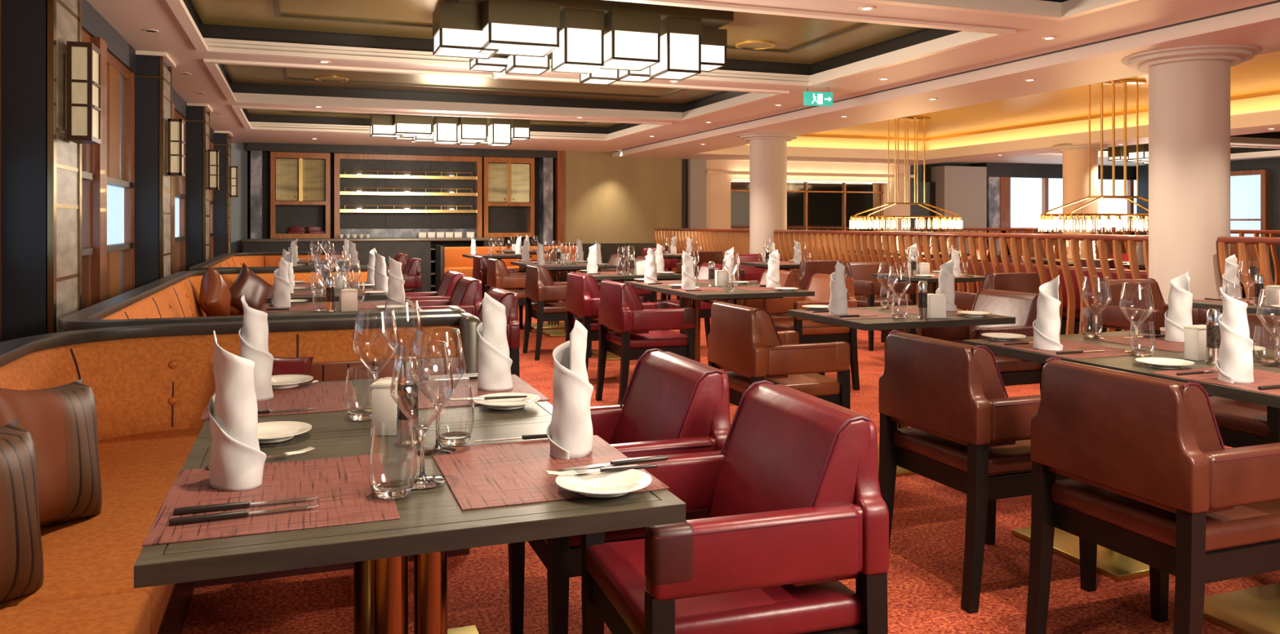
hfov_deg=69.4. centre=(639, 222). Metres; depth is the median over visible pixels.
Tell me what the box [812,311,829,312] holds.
fork
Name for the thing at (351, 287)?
wine glass
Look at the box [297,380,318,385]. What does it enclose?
fork
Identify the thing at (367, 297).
dining table
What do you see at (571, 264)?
place mat
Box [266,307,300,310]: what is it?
knife
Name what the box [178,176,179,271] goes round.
metal shutter
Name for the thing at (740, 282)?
plate
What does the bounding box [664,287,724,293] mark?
place mat
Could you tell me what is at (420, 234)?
box
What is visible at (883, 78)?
recessed light
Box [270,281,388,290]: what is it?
dining table
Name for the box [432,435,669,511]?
place mat
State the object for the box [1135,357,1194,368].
plate
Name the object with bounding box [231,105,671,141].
trim
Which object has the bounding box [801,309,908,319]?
place mat
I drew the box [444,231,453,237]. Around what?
box
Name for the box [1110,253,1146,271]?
armchair
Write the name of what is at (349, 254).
bowl
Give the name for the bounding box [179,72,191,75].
recessed light
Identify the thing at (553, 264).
place mat
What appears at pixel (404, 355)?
wine glass
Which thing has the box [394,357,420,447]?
pepper mill
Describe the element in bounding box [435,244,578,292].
banquette
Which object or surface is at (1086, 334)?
water tumbler
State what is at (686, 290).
knife
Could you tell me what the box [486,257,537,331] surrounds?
armchair
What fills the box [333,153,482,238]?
shelf unit
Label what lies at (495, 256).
dining table
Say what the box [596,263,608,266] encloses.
plate
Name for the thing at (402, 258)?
armchair
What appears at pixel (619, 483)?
plate
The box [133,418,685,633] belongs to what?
dining table
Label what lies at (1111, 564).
dining table
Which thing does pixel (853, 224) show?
brass chandelier
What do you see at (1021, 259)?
armchair
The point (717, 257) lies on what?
armchair
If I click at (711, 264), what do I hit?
pepper mill
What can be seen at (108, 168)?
window
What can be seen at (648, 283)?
knife
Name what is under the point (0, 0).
window
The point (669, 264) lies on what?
armchair
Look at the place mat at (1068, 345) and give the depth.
3.36 m
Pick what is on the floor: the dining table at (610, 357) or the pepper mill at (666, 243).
the dining table at (610, 357)
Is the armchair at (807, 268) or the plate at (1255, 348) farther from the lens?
the armchair at (807, 268)
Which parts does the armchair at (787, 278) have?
armrest, backrest, seat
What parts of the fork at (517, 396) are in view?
handle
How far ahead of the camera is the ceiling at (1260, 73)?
13.33 m
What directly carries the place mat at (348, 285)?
on the dining table at (272, 289)
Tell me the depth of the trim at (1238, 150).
18.51 m
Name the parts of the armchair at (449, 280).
armrest, armrest, backrest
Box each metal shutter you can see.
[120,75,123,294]
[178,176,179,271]
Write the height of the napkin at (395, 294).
0.269 m
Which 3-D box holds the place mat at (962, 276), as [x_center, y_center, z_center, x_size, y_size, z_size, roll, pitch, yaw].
[2.650,0.464,7.924,0.424,0.003,0.360,0,0,-20]
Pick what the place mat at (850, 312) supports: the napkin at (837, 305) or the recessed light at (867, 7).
the napkin at (837, 305)
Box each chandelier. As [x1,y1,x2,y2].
[369,113,530,146]
[432,0,733,84]
[848,115,963,229]
[1038,78,1148,231]
[1107,143,1148,164]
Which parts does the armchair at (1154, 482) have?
leg, backrest, leg, seat, seat frame, leg, armrest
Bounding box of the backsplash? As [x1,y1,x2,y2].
[339,228,474,237]
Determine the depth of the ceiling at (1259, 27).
9.55 m
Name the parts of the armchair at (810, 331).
armrest, leg, seat, armrest, seat frame, backrest, leg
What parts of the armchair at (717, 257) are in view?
leg, armrest, backrest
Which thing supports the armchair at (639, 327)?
on the floor
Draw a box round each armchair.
[386,253,407,272]
[386,257,422,293]
[404,270,464,301]
[411,275,482,315]
[472,255,523,327]
[475,287,519,377]
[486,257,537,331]
[507,348,730,633]
[522,264,591,360]
[523,248,564,302]
[564,271,647,372]
[578,253,629,288]
[581,380,888,633]
[595,279,694,404]
[600,255,657,302]
[641,247,681,302]
[660,262,724,346]
[675,251,724,300]
[707,300,850,409]
[720,268,799,368]
[733,253,765,306]
[762,272,859,390]
[798,259,842,290]
[844,261,915,351]
[867,248,884,256]
[878,329,1097,614]
[898,245,932,257]
[917,288,1044,393]
[949,248,991,262]
[951,271,1039,342]
[997,254,1024,263]
[1025,357,1279,633]
[1080,258,1115,269]
[1092,278,1213,396]
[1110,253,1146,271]
[1208,313,1279,448]
[1236,257,1245,297]
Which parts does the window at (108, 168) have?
rail, pane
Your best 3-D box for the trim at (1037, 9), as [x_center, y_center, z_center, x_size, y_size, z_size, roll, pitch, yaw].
[0.668,-1.351,3.755,5.337,0.107,2.720,0,0,-20]
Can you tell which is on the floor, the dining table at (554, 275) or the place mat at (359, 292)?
the dining table at (554, 275)
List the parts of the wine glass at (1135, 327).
stem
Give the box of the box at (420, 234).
[417,231,426,237]
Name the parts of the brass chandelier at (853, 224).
arm, arm, rod, rod, rod, rod, hub frame, rod, ceiling plate, rod, rod, rod, arm, arm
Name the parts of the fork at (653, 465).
handle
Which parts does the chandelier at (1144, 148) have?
edge frame, lamp shade, edge frame, lamp shade, edge frame, lamp shade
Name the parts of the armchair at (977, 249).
backrest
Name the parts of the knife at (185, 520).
handle, blade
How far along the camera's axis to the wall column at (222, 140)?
13.34 m
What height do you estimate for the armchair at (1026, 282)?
0.826 m
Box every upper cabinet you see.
[270,151,330,238]
[482,156,534,237]
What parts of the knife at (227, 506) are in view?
handle, blade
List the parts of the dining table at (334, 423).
plate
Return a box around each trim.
[165,0,1016,87]
[182,0,960,75]
[203,58,789,120]
[217,63,750,112]
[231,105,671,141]
[241,108,640,133]
[246,142,557,159]
[272,0,873,53]
[281,66,685,98]
[288,110,591,124]
[551,151,564,245]
[611,0,1279,152]
[682,159,688,228]
[730,180,880,235]
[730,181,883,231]
[740,109,1279,151]
[800,89,1279,141]
[846,0,1137,21]
[973,162,1136,180]
[986,177,999,254]
[1037,145,1279,159]
[1042,0,1067,2]
[1102,146,1279,153]
[1230,131,1279,145]
[1230,132,1279,138]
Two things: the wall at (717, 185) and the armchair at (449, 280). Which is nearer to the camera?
the armchair at (449, 280)
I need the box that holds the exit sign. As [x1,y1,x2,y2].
[803,87,832,106]
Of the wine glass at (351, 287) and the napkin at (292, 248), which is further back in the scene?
the napkin at (292, 248)
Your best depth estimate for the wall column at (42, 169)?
4.02 m
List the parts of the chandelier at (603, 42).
lamp shade, edge frame, edge frame, lamp shade, edge frame, lamp shade, lamp shade, edge frame, lamp shade, edge frame, lamp shade, edge frame, lamp shade, edge frame, lamp shade, edge frame, lamp shade, edge frame, lamp shade, edge frame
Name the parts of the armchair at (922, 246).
backrest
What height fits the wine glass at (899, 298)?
0.247 m
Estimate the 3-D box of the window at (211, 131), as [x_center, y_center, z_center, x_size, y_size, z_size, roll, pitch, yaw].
[-5.745,-0.052,11.983,0.240,2.534,2.750,0,0,-20]
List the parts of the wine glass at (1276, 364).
stem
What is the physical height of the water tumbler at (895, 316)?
0.118 m
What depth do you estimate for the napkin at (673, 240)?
13.66 m
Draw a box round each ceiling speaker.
[313,75,347,81]
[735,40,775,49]
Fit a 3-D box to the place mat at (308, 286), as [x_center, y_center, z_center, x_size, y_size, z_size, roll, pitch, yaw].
[-2.476,0.464,6.729,0.360,0.003,0.424,0,0,-20]
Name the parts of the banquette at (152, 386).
backrest, cap rail, channel panel, post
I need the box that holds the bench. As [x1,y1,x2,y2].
[831,253,1147,334]
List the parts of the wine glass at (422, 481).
stem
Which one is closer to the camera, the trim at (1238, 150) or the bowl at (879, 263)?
the bowl at (879, 263)
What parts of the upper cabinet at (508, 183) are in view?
door, panel, post, door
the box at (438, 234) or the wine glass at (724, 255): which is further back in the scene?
the box at (438, 234)
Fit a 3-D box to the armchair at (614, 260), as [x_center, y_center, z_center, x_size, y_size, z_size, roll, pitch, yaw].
[-0.423,0.802,11.232,0.520,0.826,0.531,0,0,-20]
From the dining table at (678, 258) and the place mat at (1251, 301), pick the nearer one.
the place mat at (1251, 301)
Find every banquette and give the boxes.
[0,312,480,633]
[57,266,466,331]
[189,251,367,271]
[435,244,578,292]
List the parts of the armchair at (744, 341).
leg, backrest, leg, armrest, seat, seat frame, armrest, leg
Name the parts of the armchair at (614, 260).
armrest, backrest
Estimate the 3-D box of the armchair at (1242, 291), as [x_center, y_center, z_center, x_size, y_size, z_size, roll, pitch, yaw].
[6.463,0.802,10.440,0.520,0.826,0.531,0,0,-20]
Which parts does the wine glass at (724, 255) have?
stem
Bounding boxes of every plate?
[257,421,311,443]
[271,374,313,388]
[290,299,307,304]
[293,287,306,290]
[294,280,306,284]
[356,284,374,287]
[363,290,387,295]
[375,305,407,311]
[473,392,539,409]
[555,466,651,497]
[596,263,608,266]
[635,278,644,281]
[657,271,674,274]
[668,284,681,288]
[728,280,750,284]
[773,287,798,291]
[802,305,827,311]
[914,275,934,277]
[956,311,991,317]
[981,333,1026,341]
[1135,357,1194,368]
[1252,346,1266,351]
[1270,305,1279,309]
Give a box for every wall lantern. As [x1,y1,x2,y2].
[64,40,101,144]
[165,118,185,176]
[206,149,219,190]
[228,166,238,197]
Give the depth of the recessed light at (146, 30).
6.34 m
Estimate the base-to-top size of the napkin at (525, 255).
0.272 m
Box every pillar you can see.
[736,132,799,282]
[1050,144,1111,258]
[1121,44,1260,331]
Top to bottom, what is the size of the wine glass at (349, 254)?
0.247 m
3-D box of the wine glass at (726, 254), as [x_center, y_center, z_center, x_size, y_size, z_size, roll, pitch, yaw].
[0.662,0.341,6.631,0.111,0.247,0.111,0,0,-20]
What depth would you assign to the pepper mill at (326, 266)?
6.41 m
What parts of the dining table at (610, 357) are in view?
plate, under plate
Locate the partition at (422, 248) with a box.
[241,237,504,292]
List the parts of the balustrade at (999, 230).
handrail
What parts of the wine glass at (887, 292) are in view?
stem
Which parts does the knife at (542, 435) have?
blade, handle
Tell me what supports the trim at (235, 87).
attached to the ceiling at (238, 73)
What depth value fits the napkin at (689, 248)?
13.10 m
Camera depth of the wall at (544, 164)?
16.98 m
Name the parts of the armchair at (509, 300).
backrest, leg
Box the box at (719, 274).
[715,270,728,286]
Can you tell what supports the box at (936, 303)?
on the dining table at (888, 325)
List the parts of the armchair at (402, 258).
backrest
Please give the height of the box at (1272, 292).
0.116 m
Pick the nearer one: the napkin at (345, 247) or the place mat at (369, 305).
the place mat at (369, 305)
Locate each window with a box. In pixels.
[0,0,1,342]
[81,0,136,309]
[172,88,186,274]
[209,127,213,259]
[1000,177,1136,266]
[1230,169,1268,266]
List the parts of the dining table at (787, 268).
under plate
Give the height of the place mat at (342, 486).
0.003 m
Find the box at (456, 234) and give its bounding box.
[453,231,462,237]
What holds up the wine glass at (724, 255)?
on the place mat at (703, 289)
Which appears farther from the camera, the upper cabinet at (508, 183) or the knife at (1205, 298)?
the upper cabinet at (508, 183)
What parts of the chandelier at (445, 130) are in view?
lamp shade, edge frame, edge frame, lamp shade, lamp shade, edge frame, edge frame, lamp shade, lamp shade, edge frame, lamp shade, edge frame, lamp shade, edge frame, lamp shade, edge frame, lamp shade, edge frame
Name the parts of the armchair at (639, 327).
leg, backrest, leg, seat, seat frame, armrest, armrest, leg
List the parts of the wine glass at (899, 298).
stem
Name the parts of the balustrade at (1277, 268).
handrail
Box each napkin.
[208,330,266,491]
[238,294,273,401]
[271,257,290,308]
[280,251,294,293]
[282,248,294,286]
[288,240,297,266]
[293,239,298,261]
[342,238,349,260]
[347,240,357,265]
[365,248,377,284]
[373,251,388,291]
[386,257,404,305]
[471,235,476,254]
[476,292,512,391]
[515,235,521,253]
[521,239,529,262]
[524,234,530,251]
[536,240,545,265]
[546,320,593,460]
[574,238,583,262]
[586,244,598,274]
[595,240,601,263]
[644,248,657,284]
[654,243,664,271]
[671,236,676,246]
[681,250,695,290]
[685,236,692,255]
[722,246,735,281]
[765,249,781,288]
[768,240,775,253]
[792,240,801,264]
[827,261,847,315]
[896,235,898,250]
[906,244,918,273]
[935,258,956,311]
[946,238,950,253]
[951,244,961,277]
[1032,275,1063,351]
[1092,240,1096,259]
[1136,241,1144,265]
[1164,271,1192,342]
[1215,287,1253,383]
[1220,254,1241,300]
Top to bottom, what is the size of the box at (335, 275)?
0.116 m
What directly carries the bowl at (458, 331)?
on the wine glass at (437, 450)
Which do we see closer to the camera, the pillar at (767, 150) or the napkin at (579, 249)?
the napkin at (579, 249)
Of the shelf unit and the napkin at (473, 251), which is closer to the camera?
the napkin at (473, 251)
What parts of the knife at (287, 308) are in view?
handle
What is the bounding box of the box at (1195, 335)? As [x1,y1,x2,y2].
[1182,324,1206,361]
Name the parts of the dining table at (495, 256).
under plate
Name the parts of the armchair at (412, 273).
armrest, seat, backrest, leg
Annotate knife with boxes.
[168,505,318,525]
[173,497,318,515]
[257,408,315,413]
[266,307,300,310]
[432,376,477,381]
[472,433,547,442]
[556,455,667,471]
[648,283,671,284]
[685,289,715,291]
[838,315,875,317]
[1056,350,1105,354]
[1124,334,1164,337]
[1204,297,1222,301]
[1257,384,1279,390]
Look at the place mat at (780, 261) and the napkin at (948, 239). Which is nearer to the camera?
the place mat at (780, 261)
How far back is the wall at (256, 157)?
15.28 m
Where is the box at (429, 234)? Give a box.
[426,231,435,237]
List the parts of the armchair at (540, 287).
leg, leg, backrest, seat, seat frame, armrest, armrest, leg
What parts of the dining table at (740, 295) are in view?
under plate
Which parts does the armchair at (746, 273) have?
armrest, backrest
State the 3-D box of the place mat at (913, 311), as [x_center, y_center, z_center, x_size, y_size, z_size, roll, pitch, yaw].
[1.526,0.464,4.828,0.360,0.003,0.424,0,0,-20]
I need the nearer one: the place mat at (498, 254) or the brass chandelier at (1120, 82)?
the brass chandelier at (1120, 82)
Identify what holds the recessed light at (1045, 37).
in the ceiling at (129, 18)
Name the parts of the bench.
seat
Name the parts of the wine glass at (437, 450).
stem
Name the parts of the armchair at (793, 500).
leg, leg, armrest, seat, seat frame, armrest, backrest, leg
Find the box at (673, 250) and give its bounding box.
[669,246,676,254]
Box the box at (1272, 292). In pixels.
[1264,284,1279,306]
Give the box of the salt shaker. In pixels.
[370,377,397,435]
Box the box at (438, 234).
[435,231,444,237]
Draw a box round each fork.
[204,446,315,470]
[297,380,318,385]
[444,395,527,400]
[545,463,657,475]
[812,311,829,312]
[1004,342,1033,345]
[1176,369,1218,375]
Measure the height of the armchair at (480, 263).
0.826 m
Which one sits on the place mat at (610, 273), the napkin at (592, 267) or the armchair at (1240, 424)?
the napkin at (592, 267)
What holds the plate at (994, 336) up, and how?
on the dining table at (1111, 564)
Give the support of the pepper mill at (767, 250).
on the dining table at (787, 268)
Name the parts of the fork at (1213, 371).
handle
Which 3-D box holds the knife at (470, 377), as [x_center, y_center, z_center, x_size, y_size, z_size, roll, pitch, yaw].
[-0.498,0.457,2.712,0.216,0.009,0.015,0,0,-20]
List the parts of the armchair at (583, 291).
leg, backrest, leg, seat, seat frame, armrest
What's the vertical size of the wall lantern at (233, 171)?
0.450 m
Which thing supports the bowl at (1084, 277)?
on the wine glass at (1095, 337)
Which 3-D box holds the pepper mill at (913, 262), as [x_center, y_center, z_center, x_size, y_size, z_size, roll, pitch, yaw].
[2.363,0.373,7.979,0.056,0.182,0.056,0,0,-20]
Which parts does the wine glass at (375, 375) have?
stem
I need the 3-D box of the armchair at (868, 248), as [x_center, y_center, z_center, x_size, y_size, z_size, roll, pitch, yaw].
[3.669,0.802,13.680,0.520,0.826,0.531,0,0,-20]
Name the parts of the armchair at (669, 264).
backrest, seat frame, leg, armrest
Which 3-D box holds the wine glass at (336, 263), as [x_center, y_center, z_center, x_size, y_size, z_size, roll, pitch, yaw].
[-1.653,0.341,4.906,0.111,0.247,0.111,0,0,-20]
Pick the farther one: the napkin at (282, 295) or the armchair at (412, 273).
the armchair at (412, 273)
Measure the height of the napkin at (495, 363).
0.272 m
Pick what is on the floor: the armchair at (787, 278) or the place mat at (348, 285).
the armchair at (787, 278)
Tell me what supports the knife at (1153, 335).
on the place mat at (1160, 344)
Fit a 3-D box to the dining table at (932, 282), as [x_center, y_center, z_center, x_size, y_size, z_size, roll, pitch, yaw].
[2.578,0.840,8.121,0.720,0.750,0.800,0,0,-20]
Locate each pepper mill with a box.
[322,262,329,289]
[324,276,336,312]
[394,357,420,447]
[506,240,510,250]
[555,247,560,263]
[628,254,635,275]
[665,242,668,253]
[707,261,715,286]
[764,247,769,263]
[910,255,916,276]
[916,280,928,319]
[1204,308,1221,365]
[1253,273,1265,306]
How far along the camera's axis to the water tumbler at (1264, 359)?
3.06 m
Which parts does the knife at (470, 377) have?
blade, handle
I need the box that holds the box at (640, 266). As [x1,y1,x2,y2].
[635,262,645,275]
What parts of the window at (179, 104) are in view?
pane, rail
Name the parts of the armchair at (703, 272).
leg, leg, seat, seat frame, leg, backrest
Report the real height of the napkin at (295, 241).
0.272 m
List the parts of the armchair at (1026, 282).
armrest, backrest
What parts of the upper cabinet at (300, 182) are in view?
door, panel, post, door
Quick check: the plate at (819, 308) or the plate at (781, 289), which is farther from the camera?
the plate at (781, 289)
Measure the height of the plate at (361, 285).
0.018 m
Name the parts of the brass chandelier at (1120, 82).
arm, arm, rod, rod, rod, rod, hub frame, rod, ceiling plate, rod, rod, arm, rod, arm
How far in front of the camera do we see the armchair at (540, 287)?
8.20 m
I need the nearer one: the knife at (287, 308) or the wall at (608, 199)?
the knife at (287, 308)
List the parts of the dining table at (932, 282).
under plate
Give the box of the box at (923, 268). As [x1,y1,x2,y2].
[917,262,929,275]
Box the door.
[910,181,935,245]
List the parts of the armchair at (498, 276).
backrest, armrest, armrest, seat, seat frame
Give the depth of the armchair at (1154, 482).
2.34 m
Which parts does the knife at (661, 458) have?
blade, handle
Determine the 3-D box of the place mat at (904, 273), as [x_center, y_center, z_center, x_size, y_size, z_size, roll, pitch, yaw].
[2.506,0.464,8.319,0.424,0.003,0.360,0,0,-20]
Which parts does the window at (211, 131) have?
rail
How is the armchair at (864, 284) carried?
on the floor
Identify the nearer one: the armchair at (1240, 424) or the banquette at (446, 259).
the armchair at (1240, 424)
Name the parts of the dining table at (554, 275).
plate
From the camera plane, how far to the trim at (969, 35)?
7.20 m
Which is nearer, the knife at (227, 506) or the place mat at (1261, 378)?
the knife at (227, 506)
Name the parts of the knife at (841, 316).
handle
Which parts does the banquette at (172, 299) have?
backrest, post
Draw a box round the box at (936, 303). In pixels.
[927,293,946,318]
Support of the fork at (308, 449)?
on the dining table at (432, 523)
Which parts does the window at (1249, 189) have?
pane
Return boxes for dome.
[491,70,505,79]
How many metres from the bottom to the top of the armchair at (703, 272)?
0.826 m
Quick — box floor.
[181,280,1279,633]
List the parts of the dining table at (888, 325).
plate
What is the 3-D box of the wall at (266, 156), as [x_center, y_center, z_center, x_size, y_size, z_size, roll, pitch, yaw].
[2.288,-0.285,18.977,20.520,3.000,0.200,0,0,-20]
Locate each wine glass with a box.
[314,253,330,288]
[315,256,333,295]
[317,262,339,310]
[334,253,351,290]
[341,260,360,288]
[351,309,399,382]
[381,300,422,359]
[390,340,453,488]
[409,327,465,457]
[617,246,629,275]
[722,254,738,291]
[724,253,739,287]
[876,262,898,310]
[887,266,911,316]
[1080,276,1111,340]
[1119,282,1154,353]
[1236,260,1259,305]
[1256,288,1279,367]
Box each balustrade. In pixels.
[653,227,749,281]
[773,229,1148,343]
[911,227,1062,266]
[1090,228,1279,290]
[1217,236,1279,297]
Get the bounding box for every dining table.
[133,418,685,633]
[193,373,552,633]
[260,299,422,315]
[266,287,388,303]
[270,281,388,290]
[297,259,347,266]
[462,253,532,307]
[496,250,549,271]
[510,260,586,329]
[524,262,617,337]
[578,271,682,361]
[623,279,761,362]
[656,284,814,405]
[662,254,683,262]
[740,261,799,314]
[786,305,1015,475]
[871,272,985,293]
[897,252,969,258]
[962,331,1279,581]
[1031,258,1073,266]
[1114,355,1279,633]
[1123,264,1146,270]
[1191,297,1279,315]
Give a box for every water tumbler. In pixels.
[310,271,322,288]
[311,276,324,296]
[312,288,325,311]
[344,366,379,420]
[351,284,364,302]
[368,421,417,499]
[402,341,430,385]
[435,383,474,446]
[616,262,625,275]
[723,274,735,292]
[880,286,895,308]
[890,293,908,319]
[1080,306,1102,337]
[1128,321,1155,356]
[1253,325,1279,363]
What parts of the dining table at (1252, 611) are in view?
plate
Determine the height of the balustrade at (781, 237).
1.115 m
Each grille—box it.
[315,77,345,80]
[737,42,773,48]
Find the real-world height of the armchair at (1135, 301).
0.826 m
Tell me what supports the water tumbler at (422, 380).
on the place mat at (429, 388)
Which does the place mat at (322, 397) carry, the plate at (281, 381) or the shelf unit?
the plate at (281, 381)
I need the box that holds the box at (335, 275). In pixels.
[333,271,346,288]
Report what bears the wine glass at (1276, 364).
on the place mat
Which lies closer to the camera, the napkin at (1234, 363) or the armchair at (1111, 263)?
the napkin at (1234, 363)
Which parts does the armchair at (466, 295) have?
armrest, armrest, backrest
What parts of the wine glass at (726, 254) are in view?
stem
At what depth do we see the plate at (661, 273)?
8.24 m
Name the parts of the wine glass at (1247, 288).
stem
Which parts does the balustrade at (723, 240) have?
handrail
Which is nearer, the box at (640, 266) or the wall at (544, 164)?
the box at (640, 266)
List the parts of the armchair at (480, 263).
backrest, leg, armrest, seat, leg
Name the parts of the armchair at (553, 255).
backrest, leg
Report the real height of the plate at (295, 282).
0.018 m
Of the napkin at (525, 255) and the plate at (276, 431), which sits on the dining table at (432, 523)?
the plate at (276, 431)
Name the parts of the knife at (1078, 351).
handle, blade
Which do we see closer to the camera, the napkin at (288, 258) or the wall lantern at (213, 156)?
the napkin at (288, 258)
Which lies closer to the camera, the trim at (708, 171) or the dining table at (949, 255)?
the dining table at (949, 255)
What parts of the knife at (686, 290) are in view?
handle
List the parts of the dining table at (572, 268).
plate, under plate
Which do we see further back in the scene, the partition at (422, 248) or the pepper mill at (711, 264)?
the partition at (422, 248)
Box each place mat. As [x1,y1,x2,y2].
[142,453,399,546]
[199,381,359,420]
[262,303,325,312]
[269,290,325,296]
[272,284,323,288]
[338,289,388,294]
[346,282,388,287]
[357,301,417,310]
[418,374,550,408]
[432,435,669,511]
[466,253,488,255]
[497,253,515,255]
[515,261,537,263]
[533,263,569,266]
[571,263,612,265]
[576,271,627,275]
[630,280,681,285]
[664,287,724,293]
[695,280,751,284]
[731,285,799,291]
[755,261,793,262]
[779,262,795,265]
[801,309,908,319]
[879,306,965,315]
[890,272,939,275]
[929,275,983,278]
[986,339,1133,359]
[1083,333,1184,352]
[1149,367,1279,395]
[1192,298,1265,305]
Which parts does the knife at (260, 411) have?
handle, blade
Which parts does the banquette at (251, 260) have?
backrest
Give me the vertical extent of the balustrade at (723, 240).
1.115 m
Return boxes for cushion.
[0,378,102,528]
[0,418,44,604]
[0,427,201,633]
[0,591,150,633]
[199,265,231,316]
[229,262,272,314]
[444,266,578,277]
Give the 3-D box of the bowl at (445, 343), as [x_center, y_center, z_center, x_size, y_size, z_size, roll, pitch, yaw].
[-0.387,0.292,1.641,0.111,0.155,0.111,0,0,-20]
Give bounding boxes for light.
[143,29,159,32]
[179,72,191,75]
[318,60,330,62]
[732,179,886,182]
[858,5,874,10]
[878,77,888,79]
[1041,36,1056,39]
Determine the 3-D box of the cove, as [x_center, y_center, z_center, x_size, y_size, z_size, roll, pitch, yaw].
[5.746,-1.522,10.440,5.220,0.277,14.870,0,0,-20]
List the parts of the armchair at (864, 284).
armrest, backrest, leg, seat, leg, armrest, leg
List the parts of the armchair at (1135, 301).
leg, backrest, armrest, seat, leg, armrest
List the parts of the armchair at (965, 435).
leg, backrest, seat, leg, seat frame, leg, armrest, leg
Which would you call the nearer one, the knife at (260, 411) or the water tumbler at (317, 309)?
the knife at (260, 411)
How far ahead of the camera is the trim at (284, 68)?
10.32 m
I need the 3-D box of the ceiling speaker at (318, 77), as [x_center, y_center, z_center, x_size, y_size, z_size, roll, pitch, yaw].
[-3.235,-1.502,9.677,0.340,0.012,0.340,0,0,-20]
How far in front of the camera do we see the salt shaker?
2.01 m
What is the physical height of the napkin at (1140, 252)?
0.269 m
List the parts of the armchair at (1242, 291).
backrest, armrest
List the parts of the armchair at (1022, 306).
armrest, backrest, armrest, seat, seat frame, leg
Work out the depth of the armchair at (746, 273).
11.40 m
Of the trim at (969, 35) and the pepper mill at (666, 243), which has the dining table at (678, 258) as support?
the pepper mill at (666, 243)
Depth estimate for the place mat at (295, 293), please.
6.09 m
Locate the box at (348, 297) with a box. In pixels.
[338,288,358,311]
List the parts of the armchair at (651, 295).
backrest, seat, seat frame, leg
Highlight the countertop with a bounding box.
[241,237,504,242]
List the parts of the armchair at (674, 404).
leg, seat frame, leg, armrest, seat, armrest, backrest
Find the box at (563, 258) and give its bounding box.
[561,253,569,263]
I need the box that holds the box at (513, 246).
[511,244,515,251]
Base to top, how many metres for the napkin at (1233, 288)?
0.269 m
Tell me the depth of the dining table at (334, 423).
2.26 m
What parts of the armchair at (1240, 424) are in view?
seat, seat frame, backrest, leg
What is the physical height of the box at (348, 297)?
0.116 m
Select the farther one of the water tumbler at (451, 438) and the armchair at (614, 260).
the armchair at (614, 260)
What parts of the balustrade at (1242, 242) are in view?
handrail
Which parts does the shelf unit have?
shelf, shelf, shelf, gallery rail, gallery rail, gallery rail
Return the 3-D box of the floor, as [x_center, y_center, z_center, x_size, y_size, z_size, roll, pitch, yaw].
[5.606,1.255,9.889,20.500,0.080,19.750,0,0,-20]
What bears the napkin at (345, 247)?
on the place mat
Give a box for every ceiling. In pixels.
[86,0,1276,152]
[191,0,926,64]
[223,63,724,104]
[246,108,620,127]
[612,2,1279,165]
[810,51,1279,137]
[941,143,1279,166]
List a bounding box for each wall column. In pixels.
[1,0,81,342]
[134,50,176,288]
[186,102,212,271]
[213,130,232,257]
[1136,164,1148,242]
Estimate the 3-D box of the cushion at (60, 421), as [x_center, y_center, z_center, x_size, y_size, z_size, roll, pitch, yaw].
[-1.477,0.570,2.229,0.242,0.446,0.455,0,0,10]
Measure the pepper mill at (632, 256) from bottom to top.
0.182 m
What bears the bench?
on the floor
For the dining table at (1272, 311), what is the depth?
5.10 m
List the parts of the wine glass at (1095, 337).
stem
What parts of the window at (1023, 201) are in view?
pane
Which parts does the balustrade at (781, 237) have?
rail, handrail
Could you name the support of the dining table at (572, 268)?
on the floor
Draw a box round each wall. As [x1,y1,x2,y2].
[231,142,248,253]
[248,152,973,246]
[250,151,262,239]
[537,157,552,244]
[564,151,682,244]
[688,159,706,228]
[706,160,986,260]
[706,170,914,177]
[1230,157,1279,282]
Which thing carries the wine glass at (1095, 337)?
on the place mat at (1160, 344)
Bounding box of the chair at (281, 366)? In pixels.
[271,356,313,382]
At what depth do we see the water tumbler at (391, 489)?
1.56 m
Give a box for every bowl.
[315,256,333,279]
[317,262,339,290]
[334,253,351,276]
[390,340,453,430]
[409,327,465,404]
[722,254,738,276]
[876,262,898,291]
[887,266,911,297]
[1080,276,1111,315]
[1119,282,1154,325]
[1236,260,1259,287]
[1256,288,1273,336]
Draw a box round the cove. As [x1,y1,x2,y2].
[745,94,1279,151]
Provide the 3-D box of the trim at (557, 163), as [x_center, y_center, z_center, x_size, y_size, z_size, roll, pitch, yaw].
[-1.535,-0.052,17.229,0.130,2.534,0.470,0,0,-20]
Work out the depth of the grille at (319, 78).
9.71 m
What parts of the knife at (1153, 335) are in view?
handle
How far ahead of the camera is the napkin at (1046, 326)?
3.34 m
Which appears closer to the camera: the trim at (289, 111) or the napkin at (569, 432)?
the napkin at (569, 432)
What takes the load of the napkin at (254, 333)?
on the place mat at (322, 397)
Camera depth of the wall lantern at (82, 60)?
4.23 m
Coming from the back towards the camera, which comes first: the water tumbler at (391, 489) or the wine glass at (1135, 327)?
the wine glass at (1135, 327)
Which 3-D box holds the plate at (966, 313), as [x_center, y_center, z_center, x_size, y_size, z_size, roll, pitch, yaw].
[1.654,0.455,4.577,0.166,0.018,0.166,0,0,-20]
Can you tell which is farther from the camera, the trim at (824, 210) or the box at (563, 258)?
the trim at (824, 210)
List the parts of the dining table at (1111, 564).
plate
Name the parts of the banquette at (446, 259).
post, backrest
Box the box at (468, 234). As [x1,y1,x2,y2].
[465,231,474,237]

